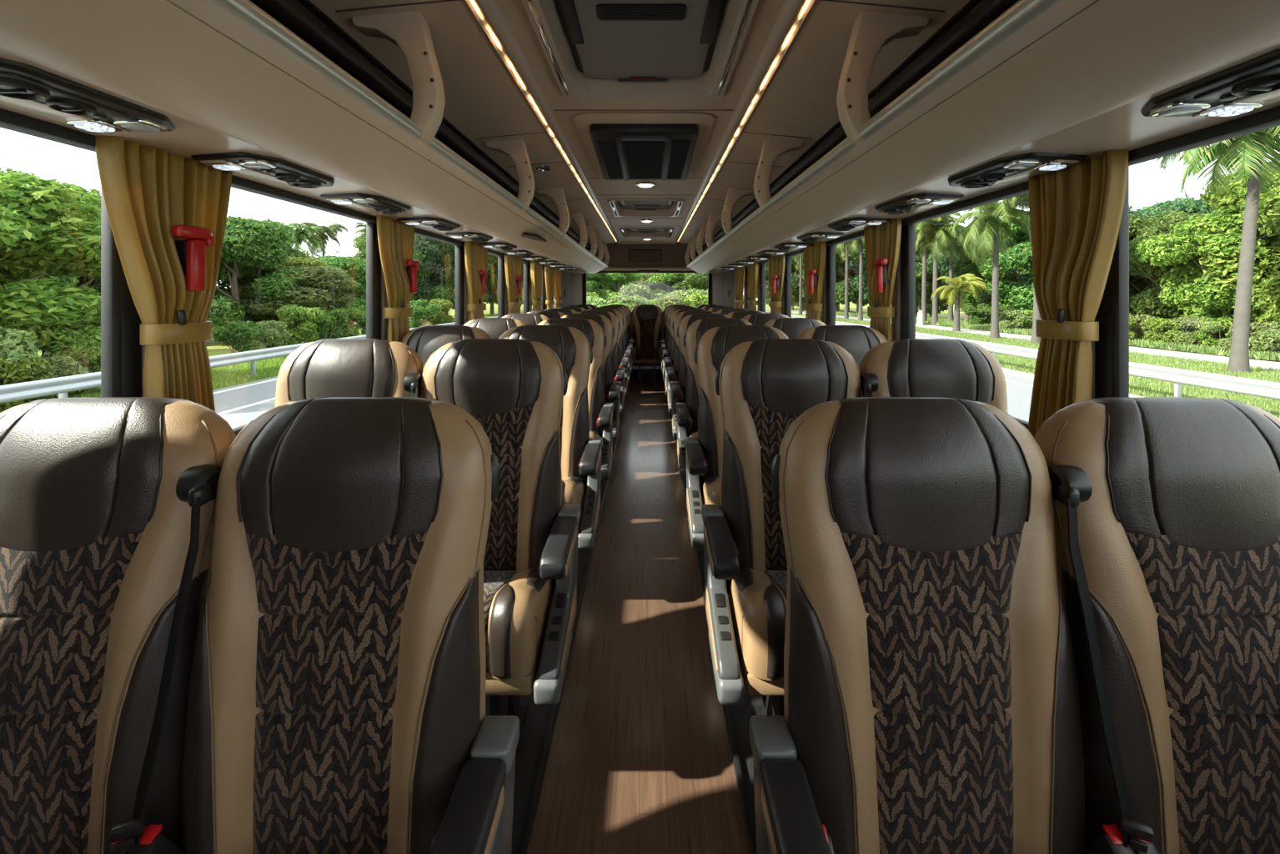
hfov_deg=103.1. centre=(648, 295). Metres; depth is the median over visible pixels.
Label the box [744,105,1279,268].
trim
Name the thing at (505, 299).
trim
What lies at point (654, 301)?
bush
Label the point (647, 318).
seat
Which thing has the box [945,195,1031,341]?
palm tree
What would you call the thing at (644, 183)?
recessed light
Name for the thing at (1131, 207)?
tree
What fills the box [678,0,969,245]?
ceiling
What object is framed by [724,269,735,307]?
wall
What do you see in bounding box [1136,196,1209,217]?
tree
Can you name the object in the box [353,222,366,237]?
palm tree
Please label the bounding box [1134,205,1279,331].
tree
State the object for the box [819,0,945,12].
trim
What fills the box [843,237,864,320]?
palm tree
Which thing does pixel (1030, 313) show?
bush
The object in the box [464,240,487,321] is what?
curtain
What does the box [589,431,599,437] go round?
cushion
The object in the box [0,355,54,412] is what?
bush
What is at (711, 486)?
cushion
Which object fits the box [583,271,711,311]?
window
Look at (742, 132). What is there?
trim
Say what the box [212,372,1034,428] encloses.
road
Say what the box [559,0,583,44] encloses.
vent
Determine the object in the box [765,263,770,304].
tree
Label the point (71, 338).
bush
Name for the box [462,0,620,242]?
light strip
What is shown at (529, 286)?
trim
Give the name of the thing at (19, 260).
tree
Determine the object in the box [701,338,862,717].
seat
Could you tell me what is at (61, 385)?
guardrail
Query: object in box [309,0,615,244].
ceiling
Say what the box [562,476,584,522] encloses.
cushion
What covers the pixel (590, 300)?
bush
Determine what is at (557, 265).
light
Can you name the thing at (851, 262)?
tree
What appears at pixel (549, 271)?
curtain
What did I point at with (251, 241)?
tree
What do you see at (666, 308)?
seat
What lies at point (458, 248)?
window
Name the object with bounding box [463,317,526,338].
seat
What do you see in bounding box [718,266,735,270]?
light
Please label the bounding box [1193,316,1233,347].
bush
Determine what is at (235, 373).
grass
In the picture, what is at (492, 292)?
tree
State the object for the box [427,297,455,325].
bush
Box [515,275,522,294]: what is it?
hammer
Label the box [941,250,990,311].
tree
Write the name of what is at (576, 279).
wall
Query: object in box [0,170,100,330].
tree
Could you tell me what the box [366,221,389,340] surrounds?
trim
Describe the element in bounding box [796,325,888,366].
seat
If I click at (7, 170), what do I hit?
tree
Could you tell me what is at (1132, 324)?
bush
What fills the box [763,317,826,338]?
seat
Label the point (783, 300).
trim
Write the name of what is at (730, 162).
trim
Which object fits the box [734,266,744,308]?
curtain
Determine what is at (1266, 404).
grass
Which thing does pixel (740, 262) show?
light
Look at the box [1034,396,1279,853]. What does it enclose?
seat
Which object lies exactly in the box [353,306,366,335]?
bush
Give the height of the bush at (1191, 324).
1.755 m
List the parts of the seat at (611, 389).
backrest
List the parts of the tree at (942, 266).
crown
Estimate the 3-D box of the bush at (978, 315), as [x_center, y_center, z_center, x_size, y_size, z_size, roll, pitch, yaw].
[27.031,1.627,41.765,2.595,2.119,2.428,0,0,-39]
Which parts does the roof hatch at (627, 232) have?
lid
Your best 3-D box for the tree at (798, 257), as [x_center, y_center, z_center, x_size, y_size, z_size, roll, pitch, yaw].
[27.956,-3.439,77.220,8.901,12.964,11.297,0,0,44]
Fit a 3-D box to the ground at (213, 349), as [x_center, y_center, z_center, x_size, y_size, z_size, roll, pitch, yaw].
[-0.025,3.190,60.000,400.000,1.000,400.000,0,0,0]
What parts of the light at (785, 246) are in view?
plate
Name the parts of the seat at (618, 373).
backrest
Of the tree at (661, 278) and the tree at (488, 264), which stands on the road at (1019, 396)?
the tree at (661, 278)
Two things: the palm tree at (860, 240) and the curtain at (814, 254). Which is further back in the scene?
the palm tree at (860, 240)
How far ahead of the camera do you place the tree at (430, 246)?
49.89 m
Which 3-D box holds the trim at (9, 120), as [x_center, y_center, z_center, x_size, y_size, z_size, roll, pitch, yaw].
[-1.300,-0.358,2.000,0.050,0.034,10.400,0,0,0]
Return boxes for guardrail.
[0,312,523,403]
[765,311,1279,400]
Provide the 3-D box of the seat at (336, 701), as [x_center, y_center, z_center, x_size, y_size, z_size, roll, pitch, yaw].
[-0.499,0.779,0.756,0.548,1.182,0.550,0,0,0]
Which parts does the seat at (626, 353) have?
backrest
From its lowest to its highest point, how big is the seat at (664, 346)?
1.182 m
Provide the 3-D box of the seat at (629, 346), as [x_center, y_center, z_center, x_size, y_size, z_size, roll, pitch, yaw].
[-0.499,0.739,7.156,0.548,1.182,0.550,0,0,0]
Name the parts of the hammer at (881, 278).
handle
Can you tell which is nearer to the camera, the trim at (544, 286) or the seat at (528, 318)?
the seat at (528, 318)
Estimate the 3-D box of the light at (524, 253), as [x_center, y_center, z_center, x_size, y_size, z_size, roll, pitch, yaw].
[-1.117,-0.367,4.420,0.206,0.049,0.378,-1,0,0]
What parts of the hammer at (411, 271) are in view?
handle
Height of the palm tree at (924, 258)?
11.345 m
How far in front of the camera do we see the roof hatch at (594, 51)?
1.91 m
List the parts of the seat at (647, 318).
seat frame, fabric panel, backrest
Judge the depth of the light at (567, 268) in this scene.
6.78 m
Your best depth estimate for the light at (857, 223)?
2.52 m
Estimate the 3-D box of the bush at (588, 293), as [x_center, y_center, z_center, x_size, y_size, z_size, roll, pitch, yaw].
[-4.618,1.214,35.740,2.763,3.403,2.956,0,0,-11]
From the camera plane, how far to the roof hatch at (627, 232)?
7.56 m
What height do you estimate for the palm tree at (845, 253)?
11.033 m
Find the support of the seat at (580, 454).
on the floor
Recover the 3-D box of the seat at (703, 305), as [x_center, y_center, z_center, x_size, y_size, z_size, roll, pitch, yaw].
[0.949,0.739,7.956,0.508,1.182,0.550,0,0,0]
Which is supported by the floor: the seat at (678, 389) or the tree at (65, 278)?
the seat at (678, 389)
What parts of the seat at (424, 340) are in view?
backrest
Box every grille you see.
[597,141,623,179]
[623,141,664,179]
[667,141,691,179]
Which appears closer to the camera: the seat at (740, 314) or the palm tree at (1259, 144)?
the seat at (740, 314)
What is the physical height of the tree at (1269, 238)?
8.642 m
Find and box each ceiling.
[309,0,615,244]
[495,0,785,241]
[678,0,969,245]
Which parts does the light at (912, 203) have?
nozzle plate, plate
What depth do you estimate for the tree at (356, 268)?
39.71 m
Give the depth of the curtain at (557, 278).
6.83 m
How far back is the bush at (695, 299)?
27.27 m
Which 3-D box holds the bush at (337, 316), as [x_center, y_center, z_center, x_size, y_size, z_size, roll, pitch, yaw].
[-17.151,1.678,26.794,2.300,2.008,2.459,0,0,12]
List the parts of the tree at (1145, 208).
crown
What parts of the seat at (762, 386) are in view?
seat frame, fabric panel, backrest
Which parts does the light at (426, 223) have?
plate, nozzle plate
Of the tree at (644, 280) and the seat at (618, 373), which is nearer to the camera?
the seat at (618, 373)
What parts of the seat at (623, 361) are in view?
backrest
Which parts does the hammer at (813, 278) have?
handle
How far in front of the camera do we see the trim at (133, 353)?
1.27 m
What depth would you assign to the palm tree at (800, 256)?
70.05 m
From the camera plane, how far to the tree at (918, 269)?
56.62 m
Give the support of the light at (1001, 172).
attached to the wall at (729, 275)
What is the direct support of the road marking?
on the road at (1019, 396)
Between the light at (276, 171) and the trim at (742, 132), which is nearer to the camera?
the light at (276, 171)
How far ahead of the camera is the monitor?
8.56 m
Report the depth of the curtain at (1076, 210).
1.41 m
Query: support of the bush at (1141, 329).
on the ground at (213, 349)
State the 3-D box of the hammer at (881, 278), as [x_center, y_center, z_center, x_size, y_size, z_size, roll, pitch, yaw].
[1.155,-0.095,2.507,0.064,0.168,0.106,0,0,0]
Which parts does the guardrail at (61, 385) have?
post, post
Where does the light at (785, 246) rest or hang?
attached to the wall at (729, 275)
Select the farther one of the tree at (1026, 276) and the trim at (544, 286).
the tree at (1026, 276)
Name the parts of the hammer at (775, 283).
handle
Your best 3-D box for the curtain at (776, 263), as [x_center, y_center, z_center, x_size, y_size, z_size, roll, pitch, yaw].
[1.194,0.079,4.764,0.103,0.902,0.463,0,0,0]
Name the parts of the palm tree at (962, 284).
crown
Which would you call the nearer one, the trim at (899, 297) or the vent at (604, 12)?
the vent at (604, 12)
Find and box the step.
[630,365,663,380]
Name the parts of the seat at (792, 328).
backrest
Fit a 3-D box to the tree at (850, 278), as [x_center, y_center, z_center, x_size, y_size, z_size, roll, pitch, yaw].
[29.876,-3.434,68.727,10.196,12.959,10.707,0,0,-4]
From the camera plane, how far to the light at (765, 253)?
4.29 m
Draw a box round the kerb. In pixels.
[1002,367,1142,396]
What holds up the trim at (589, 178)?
attached to the ceiling at (768, 12)
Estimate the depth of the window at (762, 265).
5.62 m
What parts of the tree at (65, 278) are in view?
crown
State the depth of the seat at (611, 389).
4.03 m
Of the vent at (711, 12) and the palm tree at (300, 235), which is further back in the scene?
the palm tree at (300, 235)
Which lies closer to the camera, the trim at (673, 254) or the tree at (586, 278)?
the trim at (673, 254)
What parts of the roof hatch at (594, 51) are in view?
lid, handle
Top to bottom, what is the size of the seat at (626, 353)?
1.182 m
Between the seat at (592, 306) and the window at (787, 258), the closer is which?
the window at (787, 258)
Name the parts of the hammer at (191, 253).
handle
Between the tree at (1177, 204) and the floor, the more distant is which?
the tree at (1177, 204)
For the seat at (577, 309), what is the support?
on the floor
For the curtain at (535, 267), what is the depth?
5.54 m
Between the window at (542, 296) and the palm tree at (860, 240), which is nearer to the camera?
the window at (542, 296)
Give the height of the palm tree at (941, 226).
9.809 m
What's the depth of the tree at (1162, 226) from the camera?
27.63 m
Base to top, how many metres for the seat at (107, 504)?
1.182 m
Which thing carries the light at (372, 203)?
attached to the wall at (564, 274)
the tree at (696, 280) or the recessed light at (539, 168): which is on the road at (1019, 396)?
the tree at (696, 280)
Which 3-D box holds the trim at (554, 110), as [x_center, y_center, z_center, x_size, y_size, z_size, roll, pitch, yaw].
[-0.025,-0.889,2.440,0.860,0.004,0.006,0,0,0]
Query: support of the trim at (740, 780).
attached to the floor
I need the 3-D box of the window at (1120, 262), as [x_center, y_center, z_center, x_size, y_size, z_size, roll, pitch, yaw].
[1.265,0.048,-0.912,0.030,0.815,4.577,0,0,0]
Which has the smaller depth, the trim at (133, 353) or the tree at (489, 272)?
the trim at (133, 353)
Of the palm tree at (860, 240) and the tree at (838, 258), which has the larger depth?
the tree at (838, 258)
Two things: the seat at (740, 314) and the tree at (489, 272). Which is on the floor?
the seat at (740, 314)
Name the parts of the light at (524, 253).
plate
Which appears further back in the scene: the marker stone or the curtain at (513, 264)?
the marker stone
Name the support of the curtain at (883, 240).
hanging from the wall at (729, 275)
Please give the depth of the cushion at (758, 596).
1.32 m
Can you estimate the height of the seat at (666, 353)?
1.182 m
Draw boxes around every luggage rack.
[0,0,609,273]
[684,0,1279,273]
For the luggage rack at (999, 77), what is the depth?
1.21 m
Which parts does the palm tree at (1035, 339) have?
crown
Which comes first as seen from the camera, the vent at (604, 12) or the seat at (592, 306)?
the vent at (604, 12)
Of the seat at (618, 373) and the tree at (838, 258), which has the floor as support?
the seat at (618, 373)
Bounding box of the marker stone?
[917,310,923,325]
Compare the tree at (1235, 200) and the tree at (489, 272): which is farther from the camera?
the tree at (489, 272)
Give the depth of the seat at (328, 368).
1.67 m
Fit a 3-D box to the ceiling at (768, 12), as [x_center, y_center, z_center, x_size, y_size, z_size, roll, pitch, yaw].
[-0.025,-0.915,2.610,0.920,0.050,11.620,0,0,0]
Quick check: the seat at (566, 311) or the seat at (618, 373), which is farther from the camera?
the seat at (566, 311)
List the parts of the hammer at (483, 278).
handle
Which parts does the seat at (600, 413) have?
backrest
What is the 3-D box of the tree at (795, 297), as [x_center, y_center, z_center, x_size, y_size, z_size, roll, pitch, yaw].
[26.911,-3.941,85.492,11.679,14.044,9.202,0,0,-34]
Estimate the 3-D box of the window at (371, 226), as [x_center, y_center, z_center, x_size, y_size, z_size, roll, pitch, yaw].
[-1.315,0.048,1.867,0.030,0.815,1.107,0,0,0]
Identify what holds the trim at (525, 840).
on the floor
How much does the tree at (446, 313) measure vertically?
10.259 m
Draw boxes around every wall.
[552,270,569,308]
[569,271,724,338]
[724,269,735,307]
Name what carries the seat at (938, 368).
on the floor
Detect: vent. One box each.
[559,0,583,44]
[572,112,715,180]
[595,3,686,20]
[632,205,660,206]
[700,0,722,44]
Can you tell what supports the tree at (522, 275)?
on the ground at (213, 349)
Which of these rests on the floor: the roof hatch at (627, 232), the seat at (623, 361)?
the seat at (623, 361)
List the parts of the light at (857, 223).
nozzle plate, plate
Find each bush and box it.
[0,318,65,376]
[0,326,62,384]
[0,354,91,400]
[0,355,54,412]
[36,325,100,372]
[41,344,100,396]
[212,320,265,352]
[256,319,292,348]
[275,303,325,346]
[291,307,350,340]
[325,306,361,337]
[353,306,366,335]
[408,299,441,328]
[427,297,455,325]
[586,291,601,298]
[586,295,607,306]
[593,301,632,311]
[606,292,651,311]
[617,282,667,300]
[642,297,659,305]
[655,292,684,311]
[667,287,707,303]
[683,291,707,307]
[961,302,991,325]
[984,304,1014,321]
[998,309,1029,333]
[1018,309,1033,330]
[1129,312,1157,339]
[1129,317,1137,341]
[1143,316,1184,348]
[1160,314,1229,345]
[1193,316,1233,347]
[1218,321,1271,351]
[1248,320,1279,355]
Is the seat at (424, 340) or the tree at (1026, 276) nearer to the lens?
the seat at (424, 340)
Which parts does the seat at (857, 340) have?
backrest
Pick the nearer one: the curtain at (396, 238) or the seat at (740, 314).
the curtain at (396, 238)
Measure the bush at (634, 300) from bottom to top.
2.948 m
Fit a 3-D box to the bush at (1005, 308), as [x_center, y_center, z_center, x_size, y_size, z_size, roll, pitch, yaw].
[28.101,1.678,40.299,2.300,2.008,2.459,0,0,12]
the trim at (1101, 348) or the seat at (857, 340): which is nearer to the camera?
the trim at (1101, 348)
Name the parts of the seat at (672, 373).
backrest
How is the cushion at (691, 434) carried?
on the seat at (687, 412)
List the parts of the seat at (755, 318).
backrest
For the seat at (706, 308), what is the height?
1.182 m
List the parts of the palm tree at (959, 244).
crown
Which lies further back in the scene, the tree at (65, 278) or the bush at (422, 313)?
the bush at (422, 313)
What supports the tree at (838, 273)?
on the ground at (213, 349)
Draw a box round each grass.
[0,355,288,412]
[803,316,1279,418]
[835,309,1279,361]
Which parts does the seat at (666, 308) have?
backrest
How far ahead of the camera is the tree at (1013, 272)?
45.71 m
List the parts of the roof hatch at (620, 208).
lid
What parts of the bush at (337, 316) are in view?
stem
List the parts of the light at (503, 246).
plate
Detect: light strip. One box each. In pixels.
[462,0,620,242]
[673,0,817,242]
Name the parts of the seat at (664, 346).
backrest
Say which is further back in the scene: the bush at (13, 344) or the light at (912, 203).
the bush at (13, 344)
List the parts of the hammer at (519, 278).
handle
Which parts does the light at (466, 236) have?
plate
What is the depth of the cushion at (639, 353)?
7.70 m
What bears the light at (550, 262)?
attached to the wall at (564, 274)
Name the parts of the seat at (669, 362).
backrest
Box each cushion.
[485,568,552,680]
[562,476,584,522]
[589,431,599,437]
[632,346,661,360]
[689,431,697,437]
[702,476,721,505]
[729,568,786,680]
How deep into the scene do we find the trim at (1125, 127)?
1.20 m
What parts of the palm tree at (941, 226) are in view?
crown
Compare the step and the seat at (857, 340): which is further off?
the step
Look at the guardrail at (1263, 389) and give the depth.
11.88 m
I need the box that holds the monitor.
[628,249,662,261]
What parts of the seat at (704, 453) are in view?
backrest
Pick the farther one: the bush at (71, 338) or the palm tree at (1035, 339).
the palm tree at (1035, 339)
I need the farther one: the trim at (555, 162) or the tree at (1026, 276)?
the tree at (1026, 276)
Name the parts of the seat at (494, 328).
backrest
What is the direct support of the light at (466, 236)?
attached to the wall at (564, 274)
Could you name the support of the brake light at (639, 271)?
attached to the window at (584, 274)
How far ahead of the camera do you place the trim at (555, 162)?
3.32 m
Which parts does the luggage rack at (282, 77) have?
edge rail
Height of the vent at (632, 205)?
0.008 m
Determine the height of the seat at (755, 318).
1.182 m
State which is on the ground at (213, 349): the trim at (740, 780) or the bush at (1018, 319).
the bush at (1018, 319)
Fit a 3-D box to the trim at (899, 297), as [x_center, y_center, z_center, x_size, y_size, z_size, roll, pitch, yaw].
[1.266,0.045,2.529,0.067,0.810,0.128,0,0,0]
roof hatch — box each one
[519,0,762,103]
[607,198,685,217]
[619,226,674,237]
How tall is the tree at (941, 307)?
11.253 m
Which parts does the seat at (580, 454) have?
backrest, fabric panel, seat frame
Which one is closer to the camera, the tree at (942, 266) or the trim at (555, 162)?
the trim at (555, 162)
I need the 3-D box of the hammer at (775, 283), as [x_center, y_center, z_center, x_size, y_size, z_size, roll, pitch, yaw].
[1.155,-0.095,4.617,0.064,0.168,0.106,0,0,0]
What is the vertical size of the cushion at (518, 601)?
0.194 m
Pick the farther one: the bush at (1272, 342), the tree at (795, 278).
the tree at (795, 278)
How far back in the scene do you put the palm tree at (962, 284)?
36.90 m
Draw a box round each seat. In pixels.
[0,396,236,853]
[128,396,519,853]
[275,338,423,406]
[399,325,491,366]
[420,338,581,736]
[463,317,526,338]
[498,325,602,602]
[501,313,549,325]
[526,310,565,318]
[537,317,613,479]
[545,308,577,315]
[557,306,585,312]
[561,313,620,439]
[567,305,592,310]
[576,310,625,414]
[578,304,598,308]
[587,308,628,396]
[595,306,631,382]
[601,305,632,372]
[609,304,635,365]
[628,304,665,382]
[659,304,685,365]
[661,305,692,372]
[662,306,698,382]
[664,308,705,396]
[667,310,716,414]
[670,313,730,439]
[675,317,752,505]
[684,325,788,604]
[696,304,715,308]
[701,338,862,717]
[702,305,725,310]
[707,306,736,312]
[716,308,747,315]
[727,310,765,319]
[742,313,789,325]
[749,396,1134,853]
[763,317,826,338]
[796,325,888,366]
[858,338,1008,413]
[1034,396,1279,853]
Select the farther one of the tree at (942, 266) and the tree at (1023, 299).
the tree at (942, 266)
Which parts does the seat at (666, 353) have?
backrest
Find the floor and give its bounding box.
[485,380,762,853]
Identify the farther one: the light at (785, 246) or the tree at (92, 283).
the tree at (92, 283)
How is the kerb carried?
on the ground at (213, 349)
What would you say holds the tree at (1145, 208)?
on the ground at (213, 349)
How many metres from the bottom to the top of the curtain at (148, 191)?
0.902 m
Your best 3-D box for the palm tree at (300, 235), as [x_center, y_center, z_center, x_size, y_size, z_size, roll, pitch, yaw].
[-29.924,-1.624,43.421,3.708,8.828,3.594,0,0,6]
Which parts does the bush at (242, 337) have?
stem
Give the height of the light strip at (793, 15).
0.034 m
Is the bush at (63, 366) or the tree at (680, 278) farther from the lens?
the tree at (680, 278)
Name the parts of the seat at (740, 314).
backrest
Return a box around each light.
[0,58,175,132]
[190,151,334,188]
[320,192,411,214]
[396,216,460,230]
[445,231,492,242]
[478,242,517,250]
[503,250,534,256]
[522,256,548,261]
[536,165,551,170]
[537,260,559,265]
[547,264,568,267]
[557,266,575,270]
[635,180,656,187]
[637,270,658,272]
[639,219,653,222]
[642,237,652,240]
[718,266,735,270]
[725,264,745,267]
[733,260,756,265]
[743,256,769,261]
[757,250,788,256]
[773,242,812,250]
[796,231,843,242]
[828,216,890,230]
[874,192,963,214]
[948,151,1087,188]
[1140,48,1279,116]
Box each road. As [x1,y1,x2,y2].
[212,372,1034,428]
[756,306,1279,371]
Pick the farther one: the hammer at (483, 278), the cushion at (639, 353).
the cushion at (639, 353)
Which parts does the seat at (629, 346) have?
backrest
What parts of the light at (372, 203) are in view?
plate, nozzle plate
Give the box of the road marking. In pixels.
[213,378,1033,415]
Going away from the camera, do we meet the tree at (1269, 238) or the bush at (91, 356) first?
the bush at (91, 356)
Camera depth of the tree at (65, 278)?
19.71 m
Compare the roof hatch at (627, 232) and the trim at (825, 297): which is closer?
the trim at (825, 297)
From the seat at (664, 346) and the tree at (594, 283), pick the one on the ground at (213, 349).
the tree at (594, 283)
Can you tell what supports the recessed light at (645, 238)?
in the ceiling at (768, 12)
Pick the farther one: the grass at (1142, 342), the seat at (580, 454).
the grass at (1142, 342)
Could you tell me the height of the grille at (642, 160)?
0.009 m
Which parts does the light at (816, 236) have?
plate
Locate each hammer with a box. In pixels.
[171,224,213,291]
[405,259,419,293]
[479,270,486,293]
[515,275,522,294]
[771,275,779,294]
[808,269,818,293]
[873,258,889,292]
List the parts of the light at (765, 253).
plate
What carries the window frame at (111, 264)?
in the wall at (564, 274)
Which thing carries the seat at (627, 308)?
on the floor
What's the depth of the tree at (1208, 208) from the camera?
30.19 m
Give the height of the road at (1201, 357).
0.120 m
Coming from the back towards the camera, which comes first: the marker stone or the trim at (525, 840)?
the marker stone
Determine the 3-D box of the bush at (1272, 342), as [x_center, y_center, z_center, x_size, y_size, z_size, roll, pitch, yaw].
[25.872,1.831,20.892,1.920,1.755,1.998,0,0,14]
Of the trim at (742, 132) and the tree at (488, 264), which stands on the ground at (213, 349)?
the tree at (488, 264)
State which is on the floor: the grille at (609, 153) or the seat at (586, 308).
the seat at (586, 308)
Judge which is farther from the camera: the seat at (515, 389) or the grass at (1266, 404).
the grass at (1266, 404)
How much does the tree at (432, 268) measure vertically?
10.263 m
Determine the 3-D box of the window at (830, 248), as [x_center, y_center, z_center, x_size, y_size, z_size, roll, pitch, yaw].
[1.265,0.048,3.030,0.030,0.815,1.002,0,0,0]
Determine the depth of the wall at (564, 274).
7.63 m
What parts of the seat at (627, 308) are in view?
backrest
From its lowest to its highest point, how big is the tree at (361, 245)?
8.639 m
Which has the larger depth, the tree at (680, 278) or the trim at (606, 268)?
the tree at (680, 278)
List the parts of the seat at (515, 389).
backrest, fabric panel, seat frame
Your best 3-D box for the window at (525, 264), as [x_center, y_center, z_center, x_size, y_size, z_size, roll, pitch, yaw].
[-1.315,0.048,5.035,0.030,0.815,0.872,0,0,0]
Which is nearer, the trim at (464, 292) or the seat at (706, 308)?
the trim at (464, 292)
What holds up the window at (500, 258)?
in the wall at (564, 274)
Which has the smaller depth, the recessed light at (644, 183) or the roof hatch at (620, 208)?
the recessed light at (644, 183)
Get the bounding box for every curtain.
[95,135,232,411]
[376,214,414,341]
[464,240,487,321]
[504,253,522,315]
[530,260,542,311]
[544,264,554,309]
[553,266,562,308]
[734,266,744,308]
[747,261,758,310]
[768,254,785,314]
[803,240,826,321]
[863,217,901,341]
[1027,149,1128,437]
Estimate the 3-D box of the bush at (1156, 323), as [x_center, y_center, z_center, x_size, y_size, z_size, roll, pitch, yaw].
[25.940,1.910,25.515,1.364,1.681,1.460,0,0,3]
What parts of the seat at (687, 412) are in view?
backrest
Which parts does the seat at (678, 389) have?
backrest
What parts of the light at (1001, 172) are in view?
nozzle plate, plate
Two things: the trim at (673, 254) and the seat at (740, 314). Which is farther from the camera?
the trim at (673, 254)
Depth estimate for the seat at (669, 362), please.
5.64 m
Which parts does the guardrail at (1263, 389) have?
post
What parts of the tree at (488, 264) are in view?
crown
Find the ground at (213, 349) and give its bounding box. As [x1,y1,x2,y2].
[37,301,1279,408]
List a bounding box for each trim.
[0,49,590,273]
[0,108,544,267]
[121,266,145,396]
[335,0,461,12]
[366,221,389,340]
[455,245,469,325]
[476,131,546,139]
[497,256,508,317]
[506,161,560,167]
[518,380,630,853]
[523,262,532,313]
[540,267,547,310]
[553,110,732,110]
[586,242,698,267]
[588,177,702,178]
[597,194,694,195]
[601,267,693,271]
[609,217,683,218]
[617,241,677,243]
[667,396,756,853]
[703,43,1279,273]
[729,161,783,167]
[742,131,812,139]
[743,268,747,309]
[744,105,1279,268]
[757,264,765,312]
[780,256,791,317]
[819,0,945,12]
[820,245,835,325]
[891,223,915,341]
[1091,263,1111,398]
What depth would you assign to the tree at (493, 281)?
65.34 m
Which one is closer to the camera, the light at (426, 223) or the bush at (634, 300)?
the light at (426, 223)
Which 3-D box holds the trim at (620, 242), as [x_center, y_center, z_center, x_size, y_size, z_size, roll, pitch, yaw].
[-0.025,-0.885,8.440,1.000,0.060,0.050,0,0,0]
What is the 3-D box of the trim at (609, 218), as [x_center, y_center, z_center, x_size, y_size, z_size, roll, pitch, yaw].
[-0.025,-0.889,5.860,0.860,0.004,0.006,0,0,0]
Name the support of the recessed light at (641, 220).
in the ceiling at (768, 12)
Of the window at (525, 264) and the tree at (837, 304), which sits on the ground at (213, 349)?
the tree at (837, 304)
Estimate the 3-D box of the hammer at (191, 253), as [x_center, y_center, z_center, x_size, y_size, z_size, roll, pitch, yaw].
[-1.205,-0.095,1.332,0.064,0.168,0.106,0,0,0]
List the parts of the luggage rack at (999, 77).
edge rail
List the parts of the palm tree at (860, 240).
crown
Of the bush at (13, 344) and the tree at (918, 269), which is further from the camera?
the tree at (918, 269)
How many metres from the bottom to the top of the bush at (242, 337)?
1.673 m
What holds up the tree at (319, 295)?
on the ground at (213, 349)
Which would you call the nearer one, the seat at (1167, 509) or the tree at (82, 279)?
the seat at (1167, 509)
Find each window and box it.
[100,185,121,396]
[231,222,375,436]
[456,245,461,325]
[499,256,502,317]
[524,263,527,313]
[541,267,543,310]
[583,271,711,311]
[747,268,749,310]
[761,264,763,311]
[786,257,789,316]
[828,245,833,325]
[906,224,1028,428]
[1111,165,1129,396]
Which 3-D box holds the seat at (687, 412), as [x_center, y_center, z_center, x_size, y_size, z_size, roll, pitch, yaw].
[0.449,0.739,3.156,0.548,1.182,0.550,0,0,0]
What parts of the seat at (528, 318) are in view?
backrest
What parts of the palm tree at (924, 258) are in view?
crown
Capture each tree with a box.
[0,167,40,179]
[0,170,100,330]
[0,212,100,316]
[14,174,100,355]
[53,271,100,287]
[85,277,95,287]
[205,215,308,329]
[215,240,314,326]
[226,256,347,327]
[229,265,360,326]
[283,222,324,255]
[297,221,348,256]
[317,255,366,301]
[319,256,366,324]
[351,233,425,301]
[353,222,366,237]
[411,234,455,311]
[415,240,455,321]
[426,260,446,305]
[443,256,455,315]
[449,259,491,318]
[483,253,497,301]
[483,262,523,314]
[486,261,496,292]
[495,262,523,304]
[586,272,620,297]
[586,278,620,291]
[597,272,642,301]
[634,272,672,291]
[647,272,691,299]
[664,272,707,293]
[672,272,707,291]
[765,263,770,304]
[791,255,803,294]
[791,256,806,311]
[793,255,804,297]
[794,264,853,311]
[798,253,803,314]
[835,240,863,318]
[835,243,870,306]
[835,244,867,312]
[835,261,855,312]
[842,240,869,301]
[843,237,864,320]
[915,212,968,326]
[915,217,953,324]
[915,225,973,305]
[915,236,948,316]
[919,225,973,320]
[926,245,981,320]
[930,273,988,331]
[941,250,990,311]
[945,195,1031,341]
[968,210,1029,310]
[971,228,1033,311]
[977,215,1034,310]
[1004,193,1041,344]
[1008,231,1033,296]
[1029,205,1134,291]
[1129,210,1195,332]
[1129,210,1212,331]
[1129,213,1167,291]
[1133,205,1162,331]
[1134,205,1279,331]
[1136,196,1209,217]
[1142,125,1279,376]
[1184,229,1275,337]
[1196,157,1279,213]
[1199,166,1279,323]
[1250,169,1279,325]
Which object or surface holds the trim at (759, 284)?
attached to the wall at (729, 275)
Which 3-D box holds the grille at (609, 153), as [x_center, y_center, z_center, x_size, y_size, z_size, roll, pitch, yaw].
[-0.230,-0.831,3.185,0.100,0.009,0.860,0,0,0]
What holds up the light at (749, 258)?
attached to the wall at (729, 275)
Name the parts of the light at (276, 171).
plate, nozzle plate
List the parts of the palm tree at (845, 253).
crown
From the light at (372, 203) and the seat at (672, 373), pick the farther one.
the seat at (672, 373)

